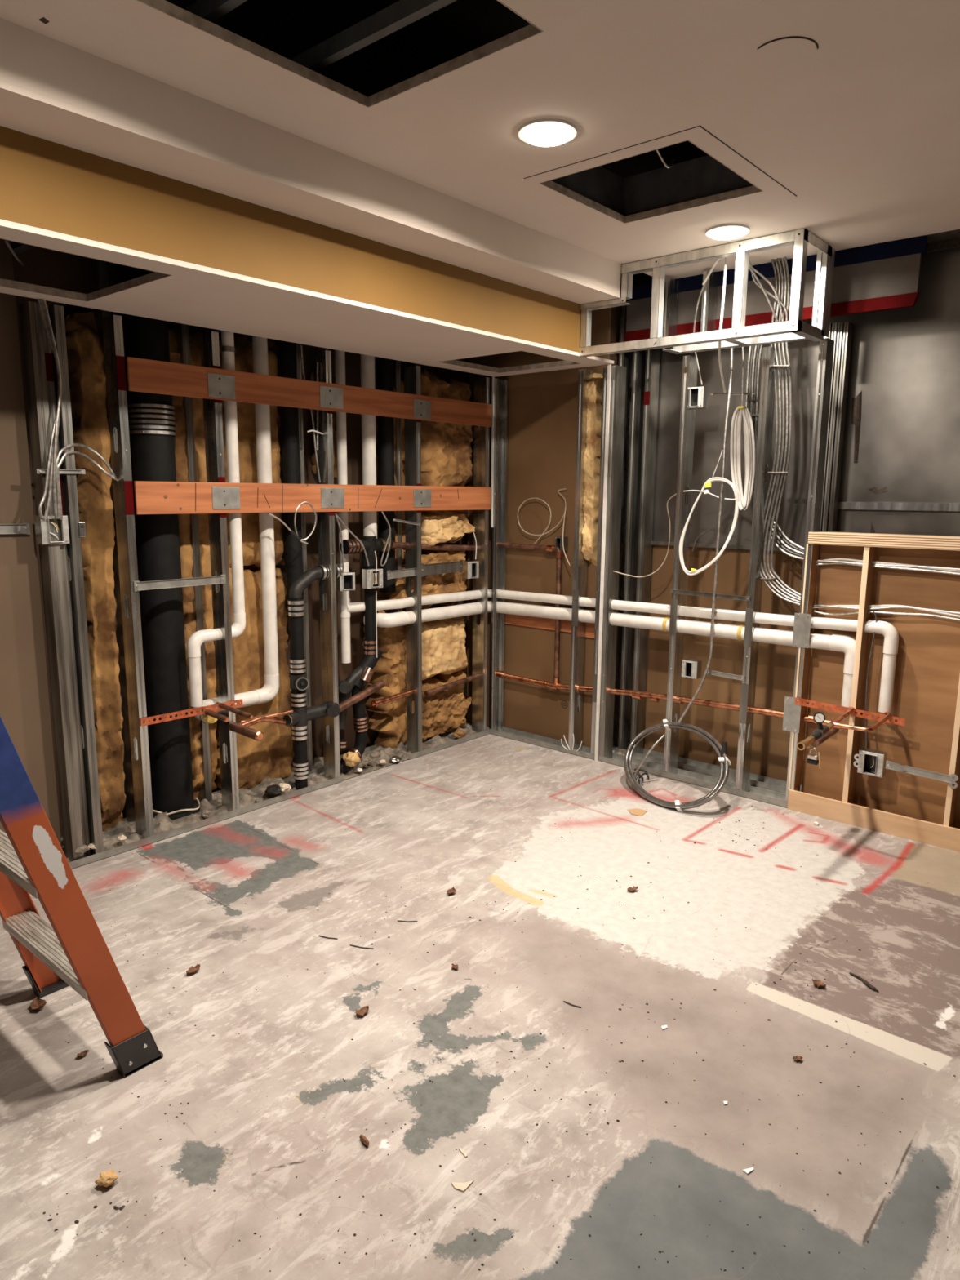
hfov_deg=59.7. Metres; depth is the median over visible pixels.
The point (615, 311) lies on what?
wall
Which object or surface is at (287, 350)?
drain pipe
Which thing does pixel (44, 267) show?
wall
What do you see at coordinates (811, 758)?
padlock
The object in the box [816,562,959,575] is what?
cable
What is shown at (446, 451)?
insulation batt
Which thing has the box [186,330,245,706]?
insulated pipe
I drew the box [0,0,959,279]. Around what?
ceiling
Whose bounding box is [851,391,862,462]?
torn patch
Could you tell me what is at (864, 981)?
twig
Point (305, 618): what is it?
stud
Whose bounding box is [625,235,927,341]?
header board
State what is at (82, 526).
clip
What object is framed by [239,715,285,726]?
copper pipe
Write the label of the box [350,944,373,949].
splinter
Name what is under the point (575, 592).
plate
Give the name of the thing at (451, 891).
dry leaf
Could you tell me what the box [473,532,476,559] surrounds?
cable
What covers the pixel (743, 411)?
cable hank
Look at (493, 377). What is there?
trim
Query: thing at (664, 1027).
paper scrap
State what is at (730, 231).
recessed light
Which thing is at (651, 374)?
stud
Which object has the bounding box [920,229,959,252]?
trim
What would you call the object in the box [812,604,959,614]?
cable
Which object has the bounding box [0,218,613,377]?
soffit underside
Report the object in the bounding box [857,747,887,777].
outlet box
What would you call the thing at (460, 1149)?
paper scrap
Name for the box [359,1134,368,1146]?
chip
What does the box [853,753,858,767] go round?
clip
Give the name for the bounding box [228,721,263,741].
stub
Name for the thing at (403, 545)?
copper pipe
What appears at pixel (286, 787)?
clump
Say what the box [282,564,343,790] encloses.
stack
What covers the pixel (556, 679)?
copper pipe
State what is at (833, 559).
cable
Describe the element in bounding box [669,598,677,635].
plate
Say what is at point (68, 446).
cable
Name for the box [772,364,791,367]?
cable tie
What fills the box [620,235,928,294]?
wall
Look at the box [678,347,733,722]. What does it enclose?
cable
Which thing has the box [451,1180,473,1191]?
paper scrap
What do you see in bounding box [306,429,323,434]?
cable tie
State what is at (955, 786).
clip
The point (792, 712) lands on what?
plate
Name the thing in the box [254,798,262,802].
lump
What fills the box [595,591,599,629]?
plate
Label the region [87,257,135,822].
stud
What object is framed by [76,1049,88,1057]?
dry leaf
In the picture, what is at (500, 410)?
stud
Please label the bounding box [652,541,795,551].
trim
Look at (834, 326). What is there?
channel
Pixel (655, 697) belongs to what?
copper pipe
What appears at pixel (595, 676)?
plate
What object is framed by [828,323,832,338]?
channel
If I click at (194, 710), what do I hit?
strap
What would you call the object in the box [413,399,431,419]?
plate
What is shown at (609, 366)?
trim
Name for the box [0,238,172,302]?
trim
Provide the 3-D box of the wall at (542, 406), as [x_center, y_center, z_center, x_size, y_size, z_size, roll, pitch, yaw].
[0.309,-0.664,5.042,1.015,2.576,0.016,9,13,40]
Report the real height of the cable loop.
0.620 m
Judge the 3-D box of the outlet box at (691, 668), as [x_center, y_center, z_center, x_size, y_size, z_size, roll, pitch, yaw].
[1.098,0.150,4.352,0.087,0.092,0.063,9,13,40]
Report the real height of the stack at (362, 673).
1.284 m
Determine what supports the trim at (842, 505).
attached to the wall at (904, 362)
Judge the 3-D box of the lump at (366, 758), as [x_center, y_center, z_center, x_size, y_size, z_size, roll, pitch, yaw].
[-0.621,0.646,4.543,0.055,0.026,0.050,9,13,40]
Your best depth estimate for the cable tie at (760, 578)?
4.04 m
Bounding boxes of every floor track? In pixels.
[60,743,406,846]
[68,773,342,869]
[396,728,489,759]
[489,726,595,759]
[599,752,787,808]
[614,747,801,793]
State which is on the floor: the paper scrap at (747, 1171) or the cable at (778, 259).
the paper scrap at (747, 1171)
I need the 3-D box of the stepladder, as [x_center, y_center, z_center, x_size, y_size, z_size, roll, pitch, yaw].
[-1.404,0.175,1.866,0.574,1.989,1.060,9,13,40]
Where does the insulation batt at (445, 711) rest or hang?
on the floor
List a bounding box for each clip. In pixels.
[78,521,85,537]
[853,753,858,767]
[949,773,958,788]
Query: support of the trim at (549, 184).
attached to the ceiling at (863, 126)
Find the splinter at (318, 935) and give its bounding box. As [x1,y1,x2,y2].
[318,935,337,939]
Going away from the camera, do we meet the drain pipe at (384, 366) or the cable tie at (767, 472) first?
the cable tie at (767, 472)
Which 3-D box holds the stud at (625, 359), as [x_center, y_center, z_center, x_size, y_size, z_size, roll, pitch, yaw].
[0.797,-0.604,4.787,0.034,2.547,0.092,9,13,40]
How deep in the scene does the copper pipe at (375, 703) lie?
4.66 m
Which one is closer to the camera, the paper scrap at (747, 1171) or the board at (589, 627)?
the paper scrap at (747, 1171)
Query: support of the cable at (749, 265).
hanging from the ceiling at (863, 126)
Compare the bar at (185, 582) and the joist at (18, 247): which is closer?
the joist at (18, 247)
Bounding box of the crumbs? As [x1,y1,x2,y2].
[43,760,955,1271]
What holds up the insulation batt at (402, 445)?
attached to the wall at (44, 267)
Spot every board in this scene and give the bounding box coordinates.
[126,356,491,426]
[133,480,490,514]
[505,613,571,632]
[585,622,595,638]
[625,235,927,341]
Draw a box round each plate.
[207,373,235,399]
[212,486,240,509]
[320,385,343,408]
[320,488,344,508]
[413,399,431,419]
[413,488,431,506]
[572,589,578,626]
[592,674,597,702]
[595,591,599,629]
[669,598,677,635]
[738,684,748,724]
[743,608,753,647]
[782,695,800,733]
[792,613,811,648]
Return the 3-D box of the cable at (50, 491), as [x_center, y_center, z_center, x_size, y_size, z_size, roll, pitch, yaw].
[-1.585,-0.844,3.083,0.012,0.787,0.102,9,13,40]
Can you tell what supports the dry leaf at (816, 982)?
on the floor
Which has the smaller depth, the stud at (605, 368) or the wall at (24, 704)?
the wall at (24, 704)
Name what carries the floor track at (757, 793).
on the floor
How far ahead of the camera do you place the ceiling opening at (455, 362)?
4.58 m
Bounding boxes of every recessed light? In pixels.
[518,118,577,146]
[705,223,750,239]
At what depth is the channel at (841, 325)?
3.93 m
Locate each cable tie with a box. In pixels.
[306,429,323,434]
[760,577,776,579]
[767,471,790,473]
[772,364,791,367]
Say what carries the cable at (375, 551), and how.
attached to the outlet box at (371, 579)
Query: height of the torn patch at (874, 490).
0.035 m
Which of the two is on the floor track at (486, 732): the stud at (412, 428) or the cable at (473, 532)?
the stud at (412, 428)
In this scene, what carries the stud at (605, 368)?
on the floor track at (526, 737)
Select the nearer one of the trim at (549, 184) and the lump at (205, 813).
the trim at (549, 184)
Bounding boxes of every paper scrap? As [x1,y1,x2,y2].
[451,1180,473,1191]
[458,1147,467,1157]
[627,808,647,816]
[661,1025,667,1030]
[742,1167,753,1173]
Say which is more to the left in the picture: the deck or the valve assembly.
the deck
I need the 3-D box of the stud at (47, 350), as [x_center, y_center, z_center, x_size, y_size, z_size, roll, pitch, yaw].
[-1.632,-0.165,3.275,0.072,2.167,0.030,9,13,40]
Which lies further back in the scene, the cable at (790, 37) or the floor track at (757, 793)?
the floor track at (757, 793)
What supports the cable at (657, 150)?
hanging from the opening collar
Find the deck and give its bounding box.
[165,0,708,177]
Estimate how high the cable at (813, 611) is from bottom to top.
0.052 m
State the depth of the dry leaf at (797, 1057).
2.26 m
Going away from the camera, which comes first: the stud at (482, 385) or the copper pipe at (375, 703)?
the copper pipe at (375, 703)
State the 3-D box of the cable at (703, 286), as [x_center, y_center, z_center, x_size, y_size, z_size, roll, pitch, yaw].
[1.079,-1.515,3.993,0.066,0.554,0.219,-1,10,-8]
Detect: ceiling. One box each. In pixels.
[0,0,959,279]
[0,80,620,304]
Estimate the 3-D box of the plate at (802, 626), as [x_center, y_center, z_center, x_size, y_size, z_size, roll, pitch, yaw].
[1.509,-0.045,3.926,0.077,0.160,0.005,9,13,40]
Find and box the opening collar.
[551,155,752,216]
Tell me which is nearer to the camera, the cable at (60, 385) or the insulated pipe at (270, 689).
the cable at (60, 385)
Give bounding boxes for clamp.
[221,346,235,353]
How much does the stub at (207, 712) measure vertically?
0.034 m
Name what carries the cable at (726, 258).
hanging from the ceiling at (863, 126)
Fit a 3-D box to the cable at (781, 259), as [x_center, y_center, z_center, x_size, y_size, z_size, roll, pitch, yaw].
[1.464,-0.992,3.900,0.271,1.626,0.012,9,13,40]
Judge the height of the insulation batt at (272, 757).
1.183 m
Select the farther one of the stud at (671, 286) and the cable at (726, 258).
the stud at (671, 286)
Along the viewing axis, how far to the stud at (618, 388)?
4.58 m
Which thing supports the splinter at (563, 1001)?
on the floor
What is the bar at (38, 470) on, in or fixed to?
attached to the stud at (56, 315)
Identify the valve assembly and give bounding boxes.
[796,706,891,750]
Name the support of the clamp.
attached to the insulated pipe at (194, 642)
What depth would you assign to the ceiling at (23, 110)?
2.57 m
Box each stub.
[201,708,229,722]
[215,702,253,719]
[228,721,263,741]
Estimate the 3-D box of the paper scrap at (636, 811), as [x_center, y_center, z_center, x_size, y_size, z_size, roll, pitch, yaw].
[0.751,0.824,4.017,0.090,0.002,0.087,9,13,40]
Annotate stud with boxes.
[18,301,84,862]
[41,305,90,857]
[48,304,103,855]
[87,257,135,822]
[102,314,154,839]
[170,321,212,801]
[200,331,239,811]
[296,342,312,771]
[313,350,340,779]
[387,360,402,612]
[404,365,422,753]
[471,377,489,732]
[490,377,508,731]
[568,368,593,751]
[591,366,611,754]
[598,364,626,760]
[612,299,632,750]
[617,350,646,750]
[630,348,660,754]
[662,277,679,349]
[663,355,697,773]
[700,271,718,332]
[735,346,777,791]
[785,337,834,801]
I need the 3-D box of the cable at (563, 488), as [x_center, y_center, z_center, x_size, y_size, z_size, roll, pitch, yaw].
[0.365,-0.728,4.930,0.352,0.328,0.030,9,13,40]
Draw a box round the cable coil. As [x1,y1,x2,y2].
[623,719,731,812]
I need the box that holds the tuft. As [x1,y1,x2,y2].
[94,1168,118,1186]
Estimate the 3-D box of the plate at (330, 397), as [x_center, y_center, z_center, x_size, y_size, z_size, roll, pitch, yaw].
[-0.716,-1.172,4.043,0.004,0.098,0.142,9,13,40]
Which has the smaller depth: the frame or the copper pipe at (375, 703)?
the frame
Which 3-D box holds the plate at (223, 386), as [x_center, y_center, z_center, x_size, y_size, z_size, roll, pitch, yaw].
[-1.110,-1.091,3.596,0.004,0.098,0.131,9,13,40]
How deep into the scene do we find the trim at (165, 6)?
2.11 m
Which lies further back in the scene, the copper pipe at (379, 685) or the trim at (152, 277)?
the copper pipe at (379, 685)
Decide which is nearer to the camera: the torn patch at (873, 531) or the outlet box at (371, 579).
the torn patch at (873, 531)
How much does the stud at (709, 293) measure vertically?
0.332 m
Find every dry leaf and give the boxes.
[30,996,47,1009]
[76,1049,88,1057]
[186,964,199,973]
[355,1005,368,1015]
[446,886,456,894]
[451,963,457,968]
[626,885,638,890]
[792,1055,802,1060]
[812,977,826,987]
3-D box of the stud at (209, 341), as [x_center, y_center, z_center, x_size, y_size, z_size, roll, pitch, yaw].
[-1.169,-0.249,3.773,0.096,2.167,0.034,9,13,40]
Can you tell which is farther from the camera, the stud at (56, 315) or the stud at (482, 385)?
the stud at (482, 385)
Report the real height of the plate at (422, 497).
0.098 m
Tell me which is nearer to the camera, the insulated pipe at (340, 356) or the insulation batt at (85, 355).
the insulation batt at (85, 355)
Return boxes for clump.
[278,782,291,791]
[342,751,360,766]
[453,729,465,737]
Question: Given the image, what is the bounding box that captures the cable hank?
[730,346,755,511]
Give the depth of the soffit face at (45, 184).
2.72 m
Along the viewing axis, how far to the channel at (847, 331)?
3.93 m
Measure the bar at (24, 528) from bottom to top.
0.045 m
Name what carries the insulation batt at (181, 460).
attached to the wall at (44, 267)
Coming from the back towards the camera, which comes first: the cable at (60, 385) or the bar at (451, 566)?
the bar at (451, 566)
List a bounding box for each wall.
[0,238,61,846]
[12,246,468,836]
[466,307,611,747]
[609,294,621,365]
[617,246,959,784]
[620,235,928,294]
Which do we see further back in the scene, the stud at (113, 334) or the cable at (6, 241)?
the stud at (113, 334)
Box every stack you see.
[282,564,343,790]
[337,536,391,773]
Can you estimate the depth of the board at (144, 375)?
3.86 m
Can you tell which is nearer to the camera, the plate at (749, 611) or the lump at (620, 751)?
the plate at (749, 611)
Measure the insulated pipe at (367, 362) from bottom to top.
1.244 m
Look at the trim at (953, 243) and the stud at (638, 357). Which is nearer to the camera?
the trim at (953, 243)
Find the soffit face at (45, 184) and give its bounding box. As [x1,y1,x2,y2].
[0,125,580,352]
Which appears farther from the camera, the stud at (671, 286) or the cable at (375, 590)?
the cable at (375, 590)
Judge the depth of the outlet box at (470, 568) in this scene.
5.02 m
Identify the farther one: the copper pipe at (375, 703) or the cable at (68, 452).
the copper pipe at (375, 703)
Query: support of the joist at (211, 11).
attached to the ceiling at (863, 126)
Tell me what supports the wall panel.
on the floor
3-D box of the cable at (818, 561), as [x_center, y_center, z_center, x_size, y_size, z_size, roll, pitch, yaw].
[1.804,-0.332,3.707,0.685,0.015,0.019,9,13,41]
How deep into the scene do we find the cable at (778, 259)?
3.93 m
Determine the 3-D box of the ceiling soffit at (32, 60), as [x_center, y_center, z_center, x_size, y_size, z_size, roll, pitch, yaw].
[-0.970,-1.409,2.117,0.016,0.151,4.989,9,13,40]
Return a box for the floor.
[0,720,959,1279]
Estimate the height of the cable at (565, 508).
0.328 m
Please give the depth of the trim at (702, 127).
2.68 m
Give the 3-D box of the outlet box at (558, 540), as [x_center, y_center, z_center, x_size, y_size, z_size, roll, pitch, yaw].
[0.469,-0.559,4.858,0.062,0.082,0.053,9,13,40]
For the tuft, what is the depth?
1.82 m
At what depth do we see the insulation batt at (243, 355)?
4.00 m
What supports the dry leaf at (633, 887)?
on the floor
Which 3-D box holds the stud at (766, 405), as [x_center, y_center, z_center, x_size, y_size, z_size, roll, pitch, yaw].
[1.348,-0.290,4.093,0.034,2.177,0.096,9,13,40]
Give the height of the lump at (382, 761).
0.024 m
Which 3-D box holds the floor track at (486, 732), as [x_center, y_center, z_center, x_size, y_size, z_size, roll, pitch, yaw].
[-0.207,0.618,5.066,0.096,0.032,0.718,9,13,40]
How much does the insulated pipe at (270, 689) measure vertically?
2.037 m
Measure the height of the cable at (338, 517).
0.269 m
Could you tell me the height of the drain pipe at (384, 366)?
1.750 m
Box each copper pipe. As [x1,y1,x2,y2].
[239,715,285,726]
[240,709,293,722]
[338,680,384,711]
[371,688,413,707]
[390,542,478,551]
[424,673,479,696]
[496,671,831,725]
[497,542,562,684]
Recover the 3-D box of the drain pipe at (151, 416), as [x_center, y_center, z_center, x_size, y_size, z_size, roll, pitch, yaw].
[-1.418,-0.504,3.680,0.232,2.696,0.228,-5,11,-30]
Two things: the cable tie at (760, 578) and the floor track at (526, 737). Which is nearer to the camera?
the cable tie at (760, 578)
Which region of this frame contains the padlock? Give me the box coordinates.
[806,747,821,768]
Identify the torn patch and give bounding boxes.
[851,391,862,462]
[867,486,887,493]
[870,522,875,533]
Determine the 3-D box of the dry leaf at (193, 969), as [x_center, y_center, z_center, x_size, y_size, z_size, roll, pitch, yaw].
[-0.908,1.043,2.647,0.039,0.015,0.042,-1,10,-9]
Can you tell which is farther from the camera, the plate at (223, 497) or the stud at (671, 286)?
the stud at (671, 286)
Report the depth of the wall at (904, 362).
4.20 m
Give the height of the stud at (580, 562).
2.167 m
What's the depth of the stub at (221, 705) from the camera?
3.70 m
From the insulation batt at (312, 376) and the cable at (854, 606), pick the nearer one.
the cable at (854, 606)
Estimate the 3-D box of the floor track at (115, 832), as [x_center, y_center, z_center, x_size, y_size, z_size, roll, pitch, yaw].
[-1.060,0.733,4.374,0.095,0.032,2.500,9,13,40]
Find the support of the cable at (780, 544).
hanging from the ceiling at (863, 126)
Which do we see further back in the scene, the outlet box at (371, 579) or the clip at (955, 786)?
the outlet box at (371, 579)
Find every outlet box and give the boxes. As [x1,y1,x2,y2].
[34,515,70,544]
[336,571,355,591]
[361,568,382,588]
[462,560,479,578]
[555,536,568,551]
[681,657,702,679]
[688,386,708,408]
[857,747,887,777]
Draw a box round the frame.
[579,228,835,357]
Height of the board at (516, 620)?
0.100 m
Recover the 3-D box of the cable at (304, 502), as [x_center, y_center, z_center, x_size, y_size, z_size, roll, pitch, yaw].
[-0.884,-0.552,3.964,0.009,0.206,0.276,9,13,40]
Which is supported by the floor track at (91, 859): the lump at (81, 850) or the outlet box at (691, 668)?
the lump at (81, 850)
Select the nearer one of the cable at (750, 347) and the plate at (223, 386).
the plate at (223, 386)
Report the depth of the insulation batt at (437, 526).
4.86 m
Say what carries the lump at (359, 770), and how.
on the rubble
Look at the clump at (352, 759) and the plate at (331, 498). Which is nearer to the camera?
the plate at (331, 498)
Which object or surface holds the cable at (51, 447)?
hanging from the soffit underside
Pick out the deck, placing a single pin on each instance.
(288, 28)
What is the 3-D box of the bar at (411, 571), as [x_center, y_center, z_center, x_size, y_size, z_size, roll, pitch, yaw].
[-0.418,-0.367,4.591,0.010,0.056,0.244,9,13,40]
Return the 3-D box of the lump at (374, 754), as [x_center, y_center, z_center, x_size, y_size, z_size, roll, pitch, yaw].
[-0.577,0.630,4.593,0.060,0.030,0.057,-3,10,-17]
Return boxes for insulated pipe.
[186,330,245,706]
[192,335,279,724]
[334,349,351,663]
[347,589,898,712]
[360,354,377,538]
[363,600,856,707]
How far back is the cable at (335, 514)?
4.21 m
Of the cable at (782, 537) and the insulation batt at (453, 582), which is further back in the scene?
the insulation batt at (453, 582)
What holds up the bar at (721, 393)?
attached to the outlet box at (701, 393)
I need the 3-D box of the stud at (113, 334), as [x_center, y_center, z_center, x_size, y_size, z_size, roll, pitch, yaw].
[-1.446,-0.196,3.457,0.096,2.167,0.034,9,13,40]
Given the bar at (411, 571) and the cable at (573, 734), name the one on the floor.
the cable at (573, 734)
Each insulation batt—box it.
[64,311,125,831]
[168,328,217,799]
[212,567,293,791]
[218,334,284,568]
[310,372,337,478]
[362,609,406,748]
[374,373,405,568]
[376,542,466,610]
[400,365,473,486]
[404,510,475,551]
[405,616,467,679]
[411,670,471,742]
[581,373,602,566]
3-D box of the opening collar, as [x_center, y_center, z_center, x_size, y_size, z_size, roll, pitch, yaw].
[0.607,-1.700,2.947,0.634,0.156,0.623,9,13,40]
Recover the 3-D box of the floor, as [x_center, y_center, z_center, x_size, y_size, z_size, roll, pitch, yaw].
[0.210,1.165,2.058,5.260,0.001,5.800,9,13,40]
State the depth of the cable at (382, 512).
4.44 m
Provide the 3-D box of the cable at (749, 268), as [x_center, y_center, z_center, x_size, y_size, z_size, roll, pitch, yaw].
[1.279,-1.581,3.841,0.260,0.372,0.024,1,10,2]
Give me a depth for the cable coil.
4.20 m
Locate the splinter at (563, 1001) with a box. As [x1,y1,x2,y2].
[563,1000,581,1008]
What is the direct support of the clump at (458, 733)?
on the rubble
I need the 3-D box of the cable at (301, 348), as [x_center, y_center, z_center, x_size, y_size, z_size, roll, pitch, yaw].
[-0.817,-1.085,4.041,0.009,0.638,0.100,9,13,40]
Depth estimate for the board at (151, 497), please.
3.94 m
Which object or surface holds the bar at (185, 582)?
attached to the stud at (209, 341)
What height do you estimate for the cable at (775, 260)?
1.650 m
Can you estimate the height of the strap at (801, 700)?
0.050 m
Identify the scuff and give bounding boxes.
[38,17,48,24]
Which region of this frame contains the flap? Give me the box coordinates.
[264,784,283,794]
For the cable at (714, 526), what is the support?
attached to the stud at (687, 415)
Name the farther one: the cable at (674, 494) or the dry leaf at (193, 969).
the cable at (674, 494)
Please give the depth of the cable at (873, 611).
3.78 m
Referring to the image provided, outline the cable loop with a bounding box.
[679,449,738,575]
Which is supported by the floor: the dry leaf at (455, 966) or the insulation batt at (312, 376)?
the dry leaf at (455, 966)
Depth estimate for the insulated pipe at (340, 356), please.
4.36 m
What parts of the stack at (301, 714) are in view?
cross arm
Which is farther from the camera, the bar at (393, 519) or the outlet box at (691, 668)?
the bar at (393, 519)
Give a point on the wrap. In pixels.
(292, 532)
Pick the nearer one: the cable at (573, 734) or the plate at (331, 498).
the plate at (331, 498)
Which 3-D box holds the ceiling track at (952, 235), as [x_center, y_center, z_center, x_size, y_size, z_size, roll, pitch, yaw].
[2.914,-1.551,2.718,2.665,0.011,0.196,9,13,40]
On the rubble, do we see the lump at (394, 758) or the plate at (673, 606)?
the lump at (394, 758)
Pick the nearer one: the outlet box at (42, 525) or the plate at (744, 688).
the outlet box at (42, 525)
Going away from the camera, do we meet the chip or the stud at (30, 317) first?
the chip
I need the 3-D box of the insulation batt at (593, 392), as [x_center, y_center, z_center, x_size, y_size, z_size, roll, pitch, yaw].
[0.618,-0.937,4.648,0.153,1.066,0.094,9,13,40]
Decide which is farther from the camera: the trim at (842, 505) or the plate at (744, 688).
the plate at (744, 688)
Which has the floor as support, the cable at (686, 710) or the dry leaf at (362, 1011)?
the dry leaf at (362, 1011)
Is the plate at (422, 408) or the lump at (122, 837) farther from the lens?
the plate at (422, 408)
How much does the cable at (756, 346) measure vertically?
1.446 m
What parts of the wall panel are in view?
post, post, plate, post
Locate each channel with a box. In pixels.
[818,322,838,559]
[822,322,844,531]
[827,321,853,532]
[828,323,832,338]
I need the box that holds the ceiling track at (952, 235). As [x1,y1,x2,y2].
[927,231,959,244]
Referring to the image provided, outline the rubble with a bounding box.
[60,727,478,862]
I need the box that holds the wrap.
[289,529,301,541]
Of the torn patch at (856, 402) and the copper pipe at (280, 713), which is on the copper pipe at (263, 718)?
the copper pipe at (280, 713)
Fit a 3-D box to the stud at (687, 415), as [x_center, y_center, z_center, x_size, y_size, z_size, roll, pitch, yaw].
[1.040,-0.338,4.355,0.034,2.177,0.096,9,13,40]
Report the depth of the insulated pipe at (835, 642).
4.47 m
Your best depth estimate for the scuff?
1.94 m
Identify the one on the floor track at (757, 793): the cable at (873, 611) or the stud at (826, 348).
the stud at (826, 348)
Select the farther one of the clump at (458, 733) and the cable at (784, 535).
the clump at (458, 733)
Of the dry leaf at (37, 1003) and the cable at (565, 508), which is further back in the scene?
the cable at (565, 508)
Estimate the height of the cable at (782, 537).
1.439 m
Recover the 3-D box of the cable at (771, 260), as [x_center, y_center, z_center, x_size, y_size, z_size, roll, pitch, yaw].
[1.441,-0.984,3.909,0.325,1.658,0.012,9,13,40]
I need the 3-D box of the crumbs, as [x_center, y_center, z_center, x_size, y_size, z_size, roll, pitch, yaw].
[0.068,0.989,3.045,3.040,0.004,3.284,8,12,35]
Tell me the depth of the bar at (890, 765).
3.67 m
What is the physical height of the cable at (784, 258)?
1.610 m
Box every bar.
[0,523,30,534]
[35,468,85,474]
[133,574,226,591]
[386,568,414,579]
[392,518,420,525]
[421,560,462,577]
[670,588,750,601]
[706,669,745,680]
[710,392,755,395]
[885,760,955,784]
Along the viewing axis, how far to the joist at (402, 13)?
2.14 m
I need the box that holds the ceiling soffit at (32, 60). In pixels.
[0,17,621,293]
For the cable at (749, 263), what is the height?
0.387 m
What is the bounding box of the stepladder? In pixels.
[0,716,163,1077]
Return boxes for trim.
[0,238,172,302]
[136,0,543,107]
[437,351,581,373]
[490,376,494,527]
[523,125,796,196]
[538,139,763,223]
[594,363,611,761]
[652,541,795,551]
[838,502,959,511]
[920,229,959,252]
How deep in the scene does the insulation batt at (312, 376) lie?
4.35 m
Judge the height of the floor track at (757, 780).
0.032 m
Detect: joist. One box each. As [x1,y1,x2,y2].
[10,240,35,253]
[185,0,247,22]
[289,0,456,71]
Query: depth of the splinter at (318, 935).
2.86 m
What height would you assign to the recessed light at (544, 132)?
0.018 m
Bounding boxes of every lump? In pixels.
[74,844,89,853]
[87,843,95,848]
[117,835,126,840]
[200,809,212,816]
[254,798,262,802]
[355,768,362,772]
[360,755,370,761]
[369,751,380,757]
[378,759,386,764]
[389,755,400,762]
[616,748,630,755]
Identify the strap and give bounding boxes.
[140,698,242,726]
[794,697,905,726]
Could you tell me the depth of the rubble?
4.14 m
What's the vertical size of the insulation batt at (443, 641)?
0.382 m
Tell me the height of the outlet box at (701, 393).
0.102 m
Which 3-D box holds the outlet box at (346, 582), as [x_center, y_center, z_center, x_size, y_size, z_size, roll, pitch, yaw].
[-0.690,-0.301,4.305,0.087,0.092,0.063,-6,12,-35]
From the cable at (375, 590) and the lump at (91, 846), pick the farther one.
the cable at (375, 590)
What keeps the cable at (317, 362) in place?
attached to the stud at (326, 520)
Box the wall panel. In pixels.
[787,531,959,852]
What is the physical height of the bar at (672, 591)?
0.026 m
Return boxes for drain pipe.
[120,264,199,820]
[278,340,303,612]
[376,356,395,592]
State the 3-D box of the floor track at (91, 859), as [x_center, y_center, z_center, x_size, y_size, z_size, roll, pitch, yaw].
[-1.872,0.937,3.169,0.098,0.032,3.390,9,13,40]
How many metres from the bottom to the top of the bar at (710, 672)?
0.030 m
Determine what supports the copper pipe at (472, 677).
attached to the stud at (482, 385)
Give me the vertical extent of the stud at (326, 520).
2.167 m
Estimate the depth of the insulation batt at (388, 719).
4.83 m
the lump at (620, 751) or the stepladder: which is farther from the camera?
the lump at (620, 751)
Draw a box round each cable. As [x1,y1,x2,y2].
[4,240,25,266]
[36,298,57,517]
[40,298,61,519]
[41,299,62,519]
[56,443,116,519]
[57,450,118,519]
[267,501,316,544]
[300,344,320,482]
[316,362,318,449]
[334,513,343,572]
[337,515,369,565]
[374,551,377,572]
[375,590,377,657]
[380,511,391,566]
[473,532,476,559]
[517,488,566,543]
[560,733,582,751]
[562,507,570,565]
[613,493,676,577]
[656,149,674,168]
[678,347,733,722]
[692,525,715,551]
[693,258,722,385]
[702,257,727,393]
[734,256,778,322]
[745,262,803,559]
[747,262,803,557]
[748,261,787,320]
[748,263,783,321]
[750,345,804,555]
[752,345,804,552]
[755,344,804,550]
[756,35,818,49]
[760,258,799,603]
[760,258,799,605]
[763,257,799,600]
[766,257,800,598]
[770,257,800,595]
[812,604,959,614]
[812,604,959,617]
[812,609,959,621]
[815,560,959,570]
[816,558,959,572]
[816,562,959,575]
[865,611,876,748]
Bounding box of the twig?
[848,972,878,991]

